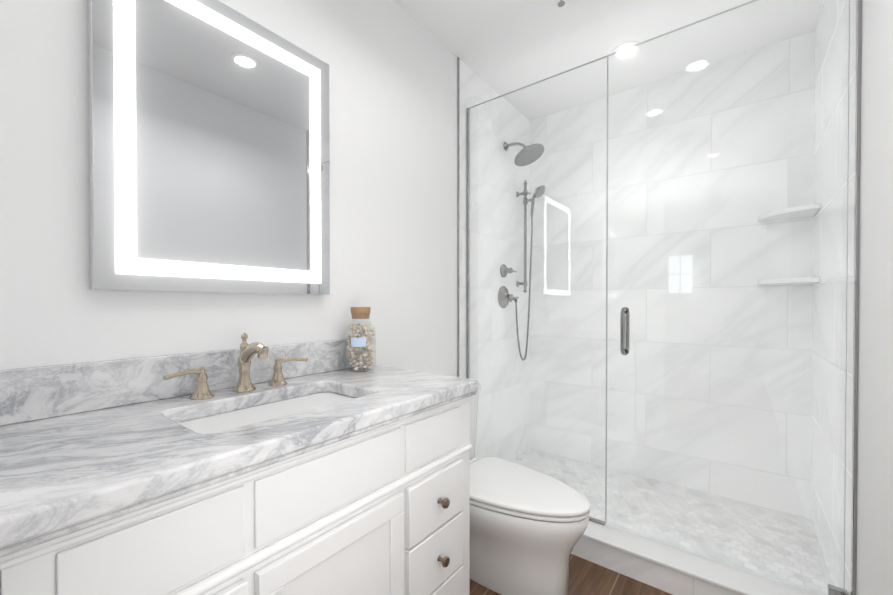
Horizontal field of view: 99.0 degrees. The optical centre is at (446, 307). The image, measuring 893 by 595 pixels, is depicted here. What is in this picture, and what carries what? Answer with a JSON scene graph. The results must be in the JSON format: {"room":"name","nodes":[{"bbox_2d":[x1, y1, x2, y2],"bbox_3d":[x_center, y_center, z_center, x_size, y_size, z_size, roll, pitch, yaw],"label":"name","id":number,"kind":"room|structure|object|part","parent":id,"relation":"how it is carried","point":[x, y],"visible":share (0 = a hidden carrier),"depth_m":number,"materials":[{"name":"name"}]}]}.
{"room":"bathroom","nodes":[
{"label":"bathroom","id":0,"kind":"room"},
{"bbox_2d":[0,0,457,376],"bbox_3d":[-1.616,-0.122,0.088,0.100,2.573,5.390,0,1,38],"label":"wall","id":1,"kind":"structure","parent":0,"point":[393,96],"depth_m":1.39,"materials":[{"name":"white paint"}]},
{"bbox_2d":[0,339,372,425],"bbox_3d":[-0.659,0.194,1.236,0.020,0.120,1.088,0,1,38],"label":"backsplash","id":2,"kind":"structure","parent":1,"relation":"attached to","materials":[{"name":"stone"}]},
{"bbox_2d":[88,0,329,294],"bbox_3d":[-0.667,-0.483,1.201,0.040,0.876,0.675,0,1,38],"label":"led mirror","id":3,"kind":"object","parent":1,"relation":"attached to","point":[209,149],"visible":1,"depth_m":1.11,"materials":[{"name":"silver metal"}]},
{"bbox_2d":[459,60,529,460],"bbox_3d":[0.346,-0.145,2.641,0.100,2.573,1.049,0,1,38],"label":"wall tiles","id":4,"kind":"structure","parent":1,"relation":"attached to","point":[475,89],"depth_m":2.52,"materials":[{"name":"stone"}]},
{"bbox_2d":[498,142,544,360],"bbox_3d":[0.552,-0.378,2.601,0.273,1.520,0.333,0,1,38],"label":"shower fixture set","id":5,"kind":"object","parent":4,"relation":"attached to","point":[521,161],"depth_m":2.65,"materials":[{"name":"silver metal"}]},
{"bbox_2d":[457,0,861,594],"bbox_3d":[0.696,-0.136,1.710,1.589,2.573,0.024,0,1,38],"label":"trim","id":6,"kind":"structure","parent":1,"relation":"attached to","point":[856,292],"depth_m":1.23,"materials":[{"name":"silver metal"}]},
{"bbox_2d":[392,0,823,120],"bbox_3d":[-0.626,-1.447,-0.023,1.789,0.080,6.439,0,1,38],"label":"ceiling","id":7,"kind":"structure","parent":0,"point":[501,47],"depth_m":2.01,"materials":[{"name":"white paint"}]},
{"bbox_2d":[558,0,564,6],"bbox_3d":[0.519,-1.396,1.722,0.070,0.055,0.070,0,1,38],"label":"sprinkler","id":8,"kind":"object","parent":7,"relation":"attached to","point":[561,3],"visible":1,"depth_m":1.72,"materials":[{"name":"silver metal"}]},
{"bbox_2d":[611,41,641,59],"bbox_3d":[1.001,-1.422,2.120,0.156,0.009,0.156,0,1,38],"label":"recessed light","id":9,"kind":"object","parent":7,"relation":"in","point":[620,55],"visible":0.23,"depth_m":2.11,"materials":[{"name":"white"}]},
{"bbox_2d":[530,31,814,518],"bbox_3d":[1.305,-0.143,2.502,1.589,2.573,0.100,0,1,38],"label":"wall tile","id":10,"kind":"structure","parent":0,"point":[657,224],"depth_m":2.32,"materials":[{"name":"stone"}]},
{"bbox_2d":[757,277,819,284],"bbox_3d":[1.746,-0.131,1.958,0.225,0.022,0.225,0,1,38],"label":"corner shelf","id":11,"kind":"object","parent":10,"relation":"attached to","point":[792,281],"depth_m":1.91,"materials":[{"name":"white stone"}]},
{"bbox_2d":[758,203,820,221],"bbox_3d":[1.746,-0.481,1.955,0.225,0.022,0.225,0,1,38],"label":"corner shelf","id":12,"kind":"object","parent":10,"relation":"attached to","point":[807,210],"depth_m":1.93,"materials":[{"name":"white stone"}]},
{"bbox_2d":[856,0,892,594],"bbox_3d":[-0.277,-0.113,-0.941,0.100,2.573,5.390,0,1,38],"label":"wall","id":13,"kind":"structure","parent":0,"point":[874,574],"depth_m":1.07,"materials":[{"name":"white paint"}]},
{"bbox_2d":[811,0,855,594],"bbox_3d":[1.685,-0.136,1.611,0.100,2.573,1.049,0,1,38],"label":"wall tiles","id":14,"kind":"structure","parent":13,"relation":"attached to","point":[831,75],"depth_m":1.54,"materials":[{"name":"stone"}]},
{"label":"outside","id":15,"kind":"structure","parent":0,"visible":0},
{"bbox_2d":[470,449,832,594],"bbox_3d":[-0.657,1.171,-0.039,1.789,0.090,6.339,0,1,38],"label":"floor","id":16,"kind":"structure","parent":15,"point":[664,500],"depth_m":1.91,"materials":[{"name":"tile"}]},
{"bbox_2d":[0,333,477,594],"bbox_3d":[-0.454,0.618,1.038,0.591,1.076,1.159,0,1,38],"label":"bathroom vanity","id":17,"kind":"object","parent":16,"relation":"on","point":[307,468],"visible":0.96,"depth_m":0.84,"materials":[{"name":"white"}]},
{"bbox_2d":[163,333,307,399],"bbox_3d":[-0.582,0.167,1.133,0.162,0.176,0.416,0,1,38],"label":"faucet","id":18,"kind":"object","parent":17,"relation":"on","point":[244,390],"depth_m":1.15,"materials":[{"name":"gold metal"}]},
{"bbox_3d":[-0.452,0.313,1.069,0.549,0.034,1.080,0,1,38],"label":"mould","id":19,"kind":"part","parent":17,"relation":"part of","materials":[{"name":"white"}]},
{"bbox_3d":[-0.245,0.777,0.896,0.019,0.530,0.400,0,1,38],"label":"door","id":20,"kind":"part","parent":17,"relation":"part of","materials":[{"name":"white wood"}]},
{"bbox_2d":[345,307,375,371],"bbox_3d":[-0.341,0.125,1.513,0.122,0.251,0.122,0,1,38],"label":"jar","id":21,"kind":"object","parent":17,"relation":"on","point":[355,342],"visible":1,"depth_m":1.48,"materials":[{"name":"clear glass"}]},
{"bbox_2d":[470,383,590,594],"bbox_3d":[0.203,0.774,1.681,0.837,0.753,0.470,0,1,38],"label":"toilet","id":22,"kind":"object","parent":16,"relation":"on","point":[528,526],"visible":0.58,"depth_m":1.48,"materials":[{"name":"white ceramic"}]},
{"bbox_3d":[-0.039,0.619,1.866,0.208,0.369,0.452,0,1,38],"label":"tank","id":23,"kind":"part","parent":22,"relation":"part of","materials":[{"name":"white ceramic"}]},
{"bbox_3d":[0.210,0.969,1.677,0.811,0.362,0.402,0,1,38],"label":"bowl","id":24,"kind":"part","parent":22,"relation":"part of","materials":[{"name":"white ceramic"}]},
{"bbox_3d":[0.303,0.778,1.605,0.580,0.015,0.400,0,1,38],"label":"seat","id":25,"kind":"part","parent":22,"relation":"part of","materials":[{"name":"white plastic"}]},
{"bbox_3d":[0.304,0.753,1.603,0.583,0.024,0.406,0,1,38],"label":"seat lid","id":26,"kind":"part","parent":22,"relation":"part of","materials":[{"name":"white plastic"}]},
{"bbox_2d":[571,537,739,594],"bbox_3d":[0.720,1.097,1.753,1.589,0.105,0.134,0,1,38],"label":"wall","id":27,"kind":"structure","parent":16,"relation":"on","point":[667,580],"depth_m":1.59,"materials":[{"name":"tile"}]},
{"bbox_2d":[582,521,817,594],"bbox_3d":[0.719,1.037,1.750,1.589,0.016,0.152,0,1,38],"label":"sill","id":28,"kind":"structure","parent":27,"relation":"on","point":[734,579],"depth_m":1.53,"materials":[{"name":"white stone"}]},
{"bbox_2d":[466,0,849,594],"bbox_3d":[0.754,-0.072,1.786,1.588,2.200,0.109,0,1,38],"label":"shower enclosure","id":29,"kind":"object","parent":28,"relation":"on","point":[625,328],"visible":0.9,"depth_m":1.63,"materials":[{"name":"clear glass"}]},
{"bbox_3d":[0.440,-0.075,2.027,0.782,2.195,0.010,0,1,38],"label":"fixed glass","id":30,"kind":"part","parent":29,"relation":"part of","materials":[{"name":"clear glass"}]},
{"bbox_3d":[0.815,0.110,1.740,0.030,0.220,0.108,0,1,38],"label":"handle","id":31,"kind":"part","parent":29,"relation":"part of","materials":[{"name":"silver metal"}]},
{"bbox_3d":[1.064,-0.075,1.548,0.783,2.187,0.010,0,1,38],"label":"door glass","id":32,"kind":"part","parent":29,"relation":"part of","materials":[{"name":"clear glass"}]}
]}

